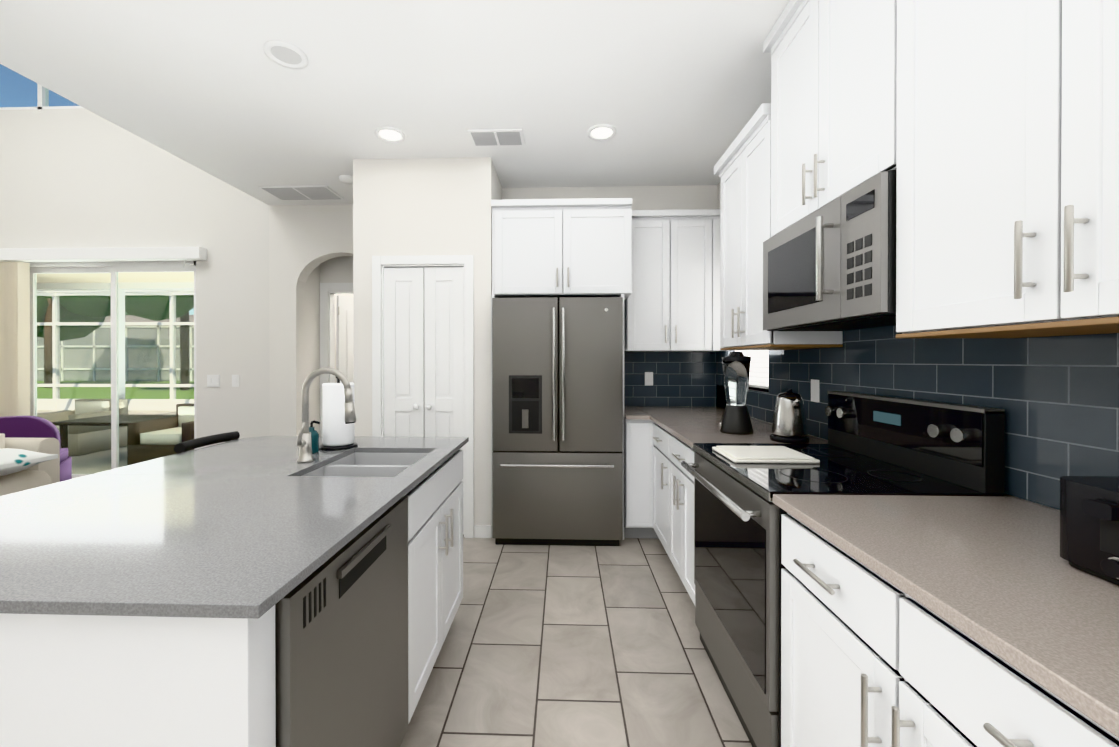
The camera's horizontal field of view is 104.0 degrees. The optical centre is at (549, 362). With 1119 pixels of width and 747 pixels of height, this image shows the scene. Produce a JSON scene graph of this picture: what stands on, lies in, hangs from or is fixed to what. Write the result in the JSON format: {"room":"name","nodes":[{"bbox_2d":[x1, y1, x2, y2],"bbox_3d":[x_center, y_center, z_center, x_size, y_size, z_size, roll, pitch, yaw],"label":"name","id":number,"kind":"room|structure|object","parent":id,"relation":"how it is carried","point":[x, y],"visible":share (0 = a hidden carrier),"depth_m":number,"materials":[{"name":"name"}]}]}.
{"room":"kitchen","nodes":[
{"label":"kitchen","id":0,"kind":"room"},
{"bbox_2d":[0,108,269,448],"bbox_3d":[-5.069,-1.356,4.613,4.964,5.300,0.140,0,0,2],"label":"wall","id":1,"kind":"structure","parent":0,"point":[77,178],"depth_m":4.50,"materials":[{"name":"white paint"}]},
{"bbox_2d":[0,64,82,109],"bbox_3d":[-5.351,-3.146,4.616,2.400,1.020,0.060,0,0,2],"label":"transom window","id":2,"kind":"structure","parent":1,"relation":"in","point":[42,96],"depth_m":4.59,"materials":[{"name":"white"}]},
{"bbox_2d":[0,247,206,261],"bbox_3d":[-5.060,-1.106,4.493,3.090,0.120,0.098,0,0,2],"label":"valance","id":3,"kind":"object","parent":1,"relation":"attached to","point":[103,254],"visible":1,"depth_m":4.43,"materials":[{"name":"white"}]},
{"bbox_2d":[0,261,29,416],"bbox_3d":[-5.563,0.109,4.521,0.304,2.290,0.081,0,0,2],"label":"blind stack","id":4,"kind":"object","parent":3,"relation":"hanging from","point":[14,338],"visible":0.6,"depth_m":4.49,"materials":[{"name":"beige fabric"}]},
{"bbox_2d":[26,261,196,478],"bbox_3d":[-5.041,0.114,4.618,2.820,2.360,0.080,0,0,2],"label":"sliding glass door","id":5,"kind":"structure","parent":1,"relation":"in","point":[114,268],"depth_m":4.58,"materials":[{"name":"white"}]},
{"bbox_2d":[37,272,193,282],"bbox_3d":[-12.344,-1.362,6.061,19.124,0.200,2.260,0,0,2],"label":"roof","id":6,"kind":"structure","parent":1,"relation":"attached to","point":[135,277],"depth_m":6.49,"materials":[{"name":"beige"}]},
{"bbox_2d":[207,375,219,386],"bbox_3d":[-3.450,0.187,4.488,0.130,0.125,0.011,0,0,2],"label":"switch plate","id":7,"kind":"object","parent":1,"relation":"attached to","point":[213,380],"depth_m":4.49,"materials":[{"name":"white plastic"}]},
{"bbox_2d":[232,375,238,386],"bbox_3d":[-3.217,0.187,4.480,0.075,0.125,0.011,0,0,2],"label":"switch plate","id":8,"kind":"object","parent":1,"relation":"attached to","point":[235,378],"depth_m":4.48,"materials":[{"name":"white plastic"}]},
{"bbox_2d":[269,204,352,435],"bbox_3d":[-2.021,-0.115,4.295,1.391,2.820,0.140,0,0,2],"label":"wall","id":9,"kind":"structure","parent":0,"point":[305,241],"depth_m":4.24,"materials":[{"name":"white paint"}]},
{"bbox_2d":[305,256,352,435],"bbox_3d":[-1.751,-0.119,5.396,1.856,2.820,2.080,0,0,2],"label":"wall","id":10,"kind":"structure","parent":0,"point":[337,269],"depth_m":4.58,"materials":[{"name":"white paint"}]},
{"bbox_2d":[320,283,352,435],"bbox_3d":[-1.961,0.223,4.687,0.948,2.140,0.120,0,0,2],"label":"door frame","id":11,"kind":"structure","parent":10,"relation":"attached to","point":[344,335],"depth_m":4.62,"materials":[{"name":"white wood"}]},
{"bbox_2d":[0,0,789,204],"bbox_3d":[-0.661,-1.575,1.841,4.276,0.120,9.300,0,0,2],"label":"ceiling","id":12,"kind":"structure","parent":0,"point":[675,92],"depth_m":2.34,"materials":[{"name":"white paint"}]},
{"bbox_2d":[263,40,307,68],"bbox_3d":[-1.292,-1.509,2.148,0.190,0.013,0.190,0,0,2],"label":"recessed light","id":13,"kind":"object","parent":12,"relation":"in","point":[286,54],"visible":1,"depth_m":2.14,"materials":[{"name":"white plastic"}]},
{"bbox_2d":[258,185,343,199],"bbox_3d":[-2.207,-1.514,3.910,0.600,0.017,0.300,0,0,2],"label":"ceiling vent","id":14,"kind":"object","parent":12,"relation":"in","point":[315,192],"visible":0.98,"depth_m":3.88,"materials":[{"name":"white metal"}]},
{"bbox_2d":[339,175,352,184],"bbox_3d":[-1.663,-1.503,3.604,0.130,0.037,0.130,0,0,2],"label":"smoke detector","id":15,"kind":"object","parent":12,"relation":"attached to","point":[346,179],"visible":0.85,"depth_m":3.56,"materials":[{"name":"white plastic"}]},
{"bbox_2d":[375,126,404,142],"bbox_3d":[-1.057,-1.512,2.905,0.190,0.013,0.190,0,0,2],"label":"recessed light","id":16,"kind":"object","parent":12,"relation":"in","point":[390,134],"visible":0.96,"depth_m":2.90,"materials":[{"name":"white plastic"}]},
{"bbox_2d":[467,129,524,145],"bbox_3d":[-0.352,-1.510,2.942,0.360,0.017,0.200,0,0,2],"label":"ceiling vent","id":17,"kind":"object","parent":12,"relation":"in","point":[496,137],"visible":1,"depth_m":2.92,"materials":[{"name":"white metal"}]},
{"bbox_2d":[587,124,615,140],"bbox_3d":[0.345,-1.512,2.877,0.190,0.013,0.190,0,0,2],"label":"recessed light","id":18,"kind":"object","parent":12,"relation":"in","point":[601,132],"visible":1,"depth_m":2.88,"materials":[{"name":"white plastic"}]},
{"bbox_2d":[353,157,496,536],"bbox_3d":[-0.949,-0.111,3.316,1.039,2.820,0.110,0,0,2],"label":"wall","id":19,"kind":"structure","parent":0,"point":[427,206],"depth_m":3.26,"materials":[{"name":"white paint"}]},
{"bbox_2d":[372,255,473,537],"bbox_3d":[-0.939,0.252,3.293,0.760,2.095,0.157,0,0,2],"label":"closet door","id":20,"kind":"structure","parent":19,"relation":"attached to","point":[426,389],"depth_m":3.27,"materials":[{"name":"white wood"}]},
{"bbox_2d":[474,525,490,537],"bbox_3d":[-2.033,1.252,3.870,3.244,0.090,1.158,0,0,2],"label":"baseboard","id":21,"kind":"structure","parent":19,"relation":"attached to","point":[482,531],"depth_m":3.24,"materials":[{"name":"white"}]},
{"bbox_2d":[497,175,501,199],"bbox_3d":[-0.487,-0.112,3.654,0.139,2.820,0.577,0,0,2],"label":"wall","id":22,"kind":"structure","parent":0,"point":[499,188],"depth_m":3.66,"materials":[{"name":"white paint"}]},
{"bbox_2d":[400,534,751,746],"bbox_3d":[-3.167,1.369,0.898,9.220,0.120,7.220,0,0,2],"label":"floor","id":23,"kind":"structure","parent":0,"point":[567,646],"depth_m":1.91,"materials":[{"name":"tile"}]},
{"bbox_2d":[173,431,239,452],"bbox_3d":[-1.454,0.832,2.098,0.457,0.947,0.420,0,0,2],"label":"stool","id":24,"kind":"object","parent":23,"relation":"on","point":[185,446],"visible":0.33,"depth_m":2.09,"materials":[{"name":"grey"}]},
{"bbox_2d":[0,436,468,746],"bbox_3d":[-0.989,0.858,1.491,1.132,0.898,1.493,0,0,2],"label":"kitchen island","id":25,"kind":"object","parent":23,"relation":"on","point":[65,681],"depth_m":0.75,"materials":[{"name":"white wood"}]},
{"bbox_2d":[0,472,419,619],"bbox_3d":[-1.025,0.399,1.108,1.145,0.022,0.774,0,0,2],"label":"island countertop","id":26,"kind":"structure","parent":25,"relation":"on","point":[101,545],"depth_m":0.96,"materials":[{"name":"grey stone"}]},
{"bbox_2d":[104,444,351,475],"bbox_3d":[-1.231,0.397,1.745,0.690,0.022,0.485,0,0,2],"label":"island countertop","id":27,"kind":"structure","parent":25,"relation":"on","point":[218,459],"depth_m":1.69,"materials":[{"name":"grey stone"}]},
{"bbox_2d":[309,420,319,452],"bbox_3d":[-1.014,0.316,1.871,0.063,0.136,0.056,0,0,2],"label":"soap dispenser","id":28,"kind":"object","parent":27,"relation":"on","point":[315,440],"visible":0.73,"depth_m":1.86,"materials":[{"name":"teal plastic"}]},
{"bbox_2d":[296,367,355,462],"bbox_3d":[-0.869,0.202,1.687,0.230,0.366,0.096,0,0,2],"label":"faucet","id":29,"kind":"object","parent":27,"relation":"on","point":[303,443],"visible":1,"depth_m":1.69,"materials":[{"name":"silver metal"}]},
{"bbox_2d":[319,377,357,449],"bbox_3d":[-0.958,0.221,1.988,0.160,0.325,0.160,0,0,2],"label":"paper towel holder","id":30,"kind":"object","parent":27,"relation":"on","point":[338,433],"visible":0.85,"depth_m":1.93,"materials":[{"name":"white paper"}]},
{"bbox_2d":[275,496,407,746],"bbox_3d":[-0.731,0.872,1.128,0.544,0.872,0.614,0,0,2],"label":"dishwasher","id":31,"kind":"object","parent":25,"relation":"in","point":[341,647],"visible":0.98,"depth_m":1.04,"materials":[{"name":"grey metal"}]},
{"bbox_2d":[492,297,622,545],"bbox_3d":[0.066,0.420,3.387,0.922,1.758,0.757,0,0,2],"label":"fridge","id":32,"kind":"object","parent":23,"relation":"on","point":[557,422],"visible":1,"depth_m":3.08,"materials":[{"name":"grey metal"}]},
{"bbox_2d":[491,198,631,539],"bbox_3d":[0.097,0.051,3.487,1.032,2.495,0.624,0,0,2],"label":"cabinet","id":33,"kind":"object","parent":23,"relation":"on","point":[544,248],"visible":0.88,"depth_m":3.21,"materials":[{"name":"white"}]},
{"bbox_2d":[624,418,651,538],"bbox_3d":[0.668,0.853,3.434,0.212,0.892,0.696,0,0,2],"label":"base cabinet","id":34,"kind":"object","parent":23,"relation":"on","point":[637,431],"depth_m":3.15,"materials":[{"name":"white wood"}]},
{"bbox_2d":[652,422,667,554],"bbox_3d":[1.065,0.855,2.868,0.688,0.892,0.569,0,0,2],"label":"base cabinet","id":35,"kind":"object","parent":23,"relation":"on","point":[659,441],"depth_m":2.92,"materials":[{"name":"white wood"}]},
{"bbox_2d":[668,434,695,604],"bbox_3d":[1.055,0.857,2.381,0.674,0.892,0.649,0,0,2],"label":"base cabinet","id":36,"kind":"object","parent":23,"relation":"on","point":[680,482],"depth_m":2.35,"materials":[{"name":"white wood"}]},
{"bbox_2d":[624,406,827,449],"bbox_3d":[0.973,0.394,2.909,0.857,0.027,1.703,0,0,2],"label":"countertop","id":37,"kind":"structure","parent":36,"relation":"on","point":[692,425],"depth_m":2.69,"materials":[{"name":"beige stone"}]},
{"bbox_2d":[718,352,752,434],"bbox_3d":[1.025,0.161,2.422,0.175,0.442,0.212,0,0,2],"label":"blender","id":38,"kind":"object","parent":37,"relation":"on","point":[736,419],"visible":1,"depth_m":2.35,"materials":[{"name":"black plastic"}]},
{"bbox_2d":[770,389,808,443],"bbox_3d":[1.179,0.257,2.163,0.170,0.252,0.222,0,0,2],"label":"kettle","id":39,"kind":"object","parent":37,"relation":"on","point":[789,425],"visible":1,"depth_m":2.09,"materials":[{"name":"silver metal"}]},
{"bbox_2d":[781,510,860,746],"bbox_3d":[1.009,0.863,1.023,0.674,0.892,0.514,0,0,2],"label":"base cabinet","id":40,"kind":"object","parent":23,"relation":"on","point":[821,587],"depth_m":1.10,"materials":[{"name":"white wood"}]},
{"bbox_2d":[681,391,1004,746],"bbox_3d":[0.970,0.720,1.670,0.744,1.172,0.766,0,0,2],"label":"range","id":41,"kind":"object","parent":23,"relation":"on","point":[881,445],"visible":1,"depth_m":1.49,"materials":[{"name":"black metal"}]},
{"bbox_2d":[712,446,819,463],"bbox_3d":[0.866,0.369,1.777,0.320,0.020,0.260,0,0,2],"label":"cutting board","id":42,"kind":"object","parent":41,"relation":"on","point":[759,454],"visible":1,"depth_m":1.71,"materials":[{"name":"white plastic"}]},
{"bbox_2d":[861,566,1118,746],"bbox_3d":[0.992,0.865,0.535,0.674,0.892,0.707,0,0,2],"label":"base cabinet","id":43,"kind":"object","parent":23,"relation":"on","point":[924,684],"depth_m":0.75,"materials":[{"name":"white wood"}]},
{"bbox_2d":[773,494,1118,745],"bbox_3d":[0.950,0.407,-0.238,0.687,0.027,3.036,0,0,2],"label":"countertop","id":44,"kind":"structure","parent":43,"relation":"on","point":[992,569],"depth_m":0.80,"materials":[{"name":"beige stone"}]},
{"bbox_2d":[1060,476,1118,585],"bbox_3d":[1.116,0.306,0.688,0.326,0.166,0.340,0,0,2],"label":"toaster","id":45,"kind":"object","parent":44,"relation":"on","point":[1089,524],"visible":1,"depth_m":0.80,"materials":[{"name":"black plastic"}]},
{"bbox_3d":[-4.054,1.297,2.318,4.350,0.012,3.200,0,0,2],"label":"area rug","id":46,"kind":"object","parent":23,"relation":"on","visible":0},
{"bbox_2d":[0,433,59,495],"bbox_3d":[-4.486,0.882,2.567,2.470,0.840,0.870,0,0,2],"label":"sofa","id":47,"kind":"object","parent":46,"relation":"on","point":[42,474],"visible":0.23,"depth_m":2.84,"materials":[{"name":"beige fabric"}]},
{"bbox_2d":[0,448,57,475],"bbox_3d":[-3.318,0.602,2.631,0.320,0.164,0.360,0,0,2],"label":"pillow","id":48,"kind":"object","parent":47,"relation":"on","point":[13,460],"visible":1,"depth_m":2.63,"materials":[{"name":"white fabric"}]},
{"bbox_2d":[0,416,71,481],"bbox_3d":[-4.405,0.863,3.605,0.560,0.870,0.600,0,0,-38],"label":"accent chair","id":49,"kind":"object","parent":46,"relation":"on","point":[24,427],"visible":0.17,"depth_m":3.48,"materials":[{"name":"purple fabric"}]},
{"bbox_2d":[502,185,716,406],"bbox_3d":[0.518,-0.113,3.848,1.856,2.820,0.120,0,0,2],"label":"wall","id":50,"kind":"structure","parent":0,"point":[689,197],"depth_m":3.77,"materials":[{"name":"white paint"}]},
{"bbox_2d":[624,352,715,406],"bbox_3d":[1.008,0.042,3.765,0.869,0.670,0.011,0,0,2],"label":"backsplash","id":51,"kind":"structure","parent":50,"relation":"attached to","point":[684,379],"depth_m":3.76,"materials":[{"name":"tile"}]},
{"bbox_2d":[645,372,652,385],"bbox_3d":[0.858,0.140,3.760,0.070,0.115,0.009,0,0,2],"label":"electrical outlet plate","id":52,"kind":"object","parent":51,"relation":"attached to","point":[648,375],"depth_m":3.76,"materials":[{"name":"white plastic"}]},
{"bbox_2d":[624,209,729,351],"bbox_3d":[1.022,-0.644,3.578,0.802,1.105,0.354,0,0,2],"label":"upper cabinet","id":53,"kind":"object","parent":50,"relation":"attached to","point":[672,302],"visible":0.92,"depth_m":3.44,"materials":[{"name":"white wood"}]},
{"bbox_2d":[717,182,1057,509],"bbox_3d":[1.436,-0.105,1.776,0.120,2.820,9.300,0,0,2],"label":"wall","id":54,"kind":"structure","parent":0,"point":[718,207],"depth_m":3.37,"materials":[{"name":"white paint"}]},
{"bbox_2d":[716,350,734,408],"bbox_3d":[1.430,0.043,3.557,0.011,0.670,0.376,0,0,2],"label":"backsplash","id":55,"kind":"structure","parent":54,"relation":"attached to","point":[719,371],"depth_m":3.64,"materials":[{"name":"tile"}]},
{"bbox_2d":[716,385,768,421],"bbox_3d":[1.420,0.285,3.267,0.011,0.189,0.958,0,0,2],"label":"backsplash","id":56,"kind":"structure","parent":54,"relation":"attached to","point":[757,403],"depth_m":2.95,"materials":[{"name":"tile"}]},
{"bbox_2d":[739,350,768,391],"bbox_3d":[1.480,-0.315,3.074,0.120,1.010,0.580,0,0,2],"label":"window blind","id":57,"kind":"object","parent":54,"relation":"attached to","point":[759,372],"visible":0.06,"depth_m":3.12,"materials":[{"name":"white fabric"}]},
{"bbox_2d":[714,103,842,349],"bbox_3d":[1.196,-0.654,2.396,0.374,1.157,0.702,0,0,2],"label":"upper cabinet","id":58,"kind":"object","parent":54,"relation":"attached to","point":[742,168],"visible":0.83,"depth_m":2.31,"materials":[{"name":"white wood"}]},
{"bbox_2d":[767,0,870,236],"bbox_3d":[1.190,-1.022,1.654,0.336,0.885,0.772,0,0,2],"label":"upper cabinet","id":59,"kind":"object","parent":54,"relation":"attached to","point":[821,54],"depth_m":1.65,"materials":[{"name":"white wood"}]},
{"bbox_2d":[763,170,895,330],"bbox_3d":[1.144,-0.354,1.659,0.427,0.424,0.766,0,0,2],"label":"microwave","id":60,"kind":"object","parent":59,"relation":"attached to","point":[831,266],"visible":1,"depth_m":1.50,"materials":[{"name":"grey metal"}]},
{"bbox_2d":[768,325,1118,509],"bbox_3d":[1.326,-0.094,0.508,0.011,0.970,4.559,0,0,2],"label":"backsplash","id":61,"kind":"structure","parent":54,"relation":"attached to","point":[1056,398],"depth_m":1.27,"materials":[{"name":"tile"}]},
{"bbox_2d":[811,379,818,401],"bbox_3d":[1.376,0.146,2.264,0.006,0.115,0.070,0,0,2],"label":"electrical outlet plate","id":62,"kind":"object","parent":61,"relation":"attached to","point":[814,386],"depth_m":2.26,"materials":[{"name":"white plastic"}]},
{"bbox_2d":[871,0,1118,337],"bbox_3d":[1.162,-0.771,0.846,0.336,1.380,0.982,0,0,2],"label":"upper cabinet","id":63,"kind":"object","parent":54,"relation":"attached to","point":[987,131],"depth_m":0.98,"materials":[{"name":"white wood"}]},
{"label":"outside","id":64,"kind":"structure","parent":0,"visible":0},
{"bbox_2d":[37,410,175,473],"bbox_3d":[-12.270,1.344,8.271,19.124,0.110,6.660,0,0,2],"label":"lanai","id":65,"kind":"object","parent":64,"point":[80,468],"depth_m":5.86,"materials":[{"name":"grey"}]},
{"bbox_2d":[37,399,110,432],"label":"chair","id":66,"kind":"object","parent":65,"relation":"on","point":[106,410],"depth_m":6.52,"materials":[{"name":"fabric"}]},
{"bbox_2d":[68,426,110,455],"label":"chair","id":67,"kind":"object","parent":65,"relation":"on","point":[96,435],"depth_m":6.18,"materials":[{"name":"fabric"}]},
{"bbox_2d":[52,414,175,464],"bbox_3d":[-5.734,1.019,5.876,1.050,0.540,0.800,0,0,2],"label":"table","id":68,"kind":"object","parent":65,"relation":"on","point":[92,421],"depth_m":5.56,"materials":[{"name":"brown wood"}]},
{"bbox_2d":[37,282,193,410],"bbox_3d":[-11.594,-0.281,9.347,12.880,3.130,4.550,0,0,2],"label":"cage","id":69,"kind":"object","parent":65,"relation":"on","point":[178,288],"depth_m":11.52,"materials":[{"name":"silver metal"}]},
{"bbox_2d":[119,426,126,446],"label":"chair","id":70,"kind":"object","parent":65,"relation":"on","point":[122,441],"depth_m":6.66,"materials":[{"name":"fabric"}]},
{"bbox_2d":[119,399,127,414],"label":"chair","id":71,"kind":"object","parent":65,"relation":"on","point":[121,411],"depth_m":6.68,"materials":[{"name":"fabric"}]},
{"bbox_2d":[128,403,193,464],"bbox_3d":[-4.696,0.929,5.661,0.800,0.720,0.800,0,0,2],"label":"chair","id":72,"kind":"object","parent":65,"relation":"on","point":[182,431],"depth_m":5.27,"materials":[{"name":"wicker"}]},
{"bbox_2d":[37,380,193,410],"bbox_3d":[-52.846,1.127,67.365,130.000,0.120,108.700,0,0,2],"label":"lawn","id":73,"kind":"structure","parent":64,"point":[142,389],"depth_m":19.11,"materials":[{"name":"green plant"}]},
{"bbox_2d":[37,296,110,387],"bbox_3d":[-25.207,-3.405,22.121,6.287,9.314,6.184,0,0,2],"label":"tree","id":74,"kind":"object","parent":73,"relation":"on","point":[69,316],"depth_m":21.91,"materials":[{"name":"green plant"}]},
{"bbox_2d":[37,315,193,380],"bbox_3d":[-41.851,-1.526,37.612,47.200,5.430,16.600,0,0,2],"label":"house","id":75,"kind":"structure","parent":73,"relation":"on","point":[84,346],"depth_m":28.89,"materials":[{"name":"white"}]},
{"bbox_2d":[108,295,193,389],"bbox_3d":[-16.682,-3.724,20.021,6.393,9.969,6.557,0,0,2],"label":"tree","id":76,"kind":"object","parent":73,"relation":"on","point":[162,316],"depth_m":18.03,"materials":[{"name":"green plant"}]}
]}

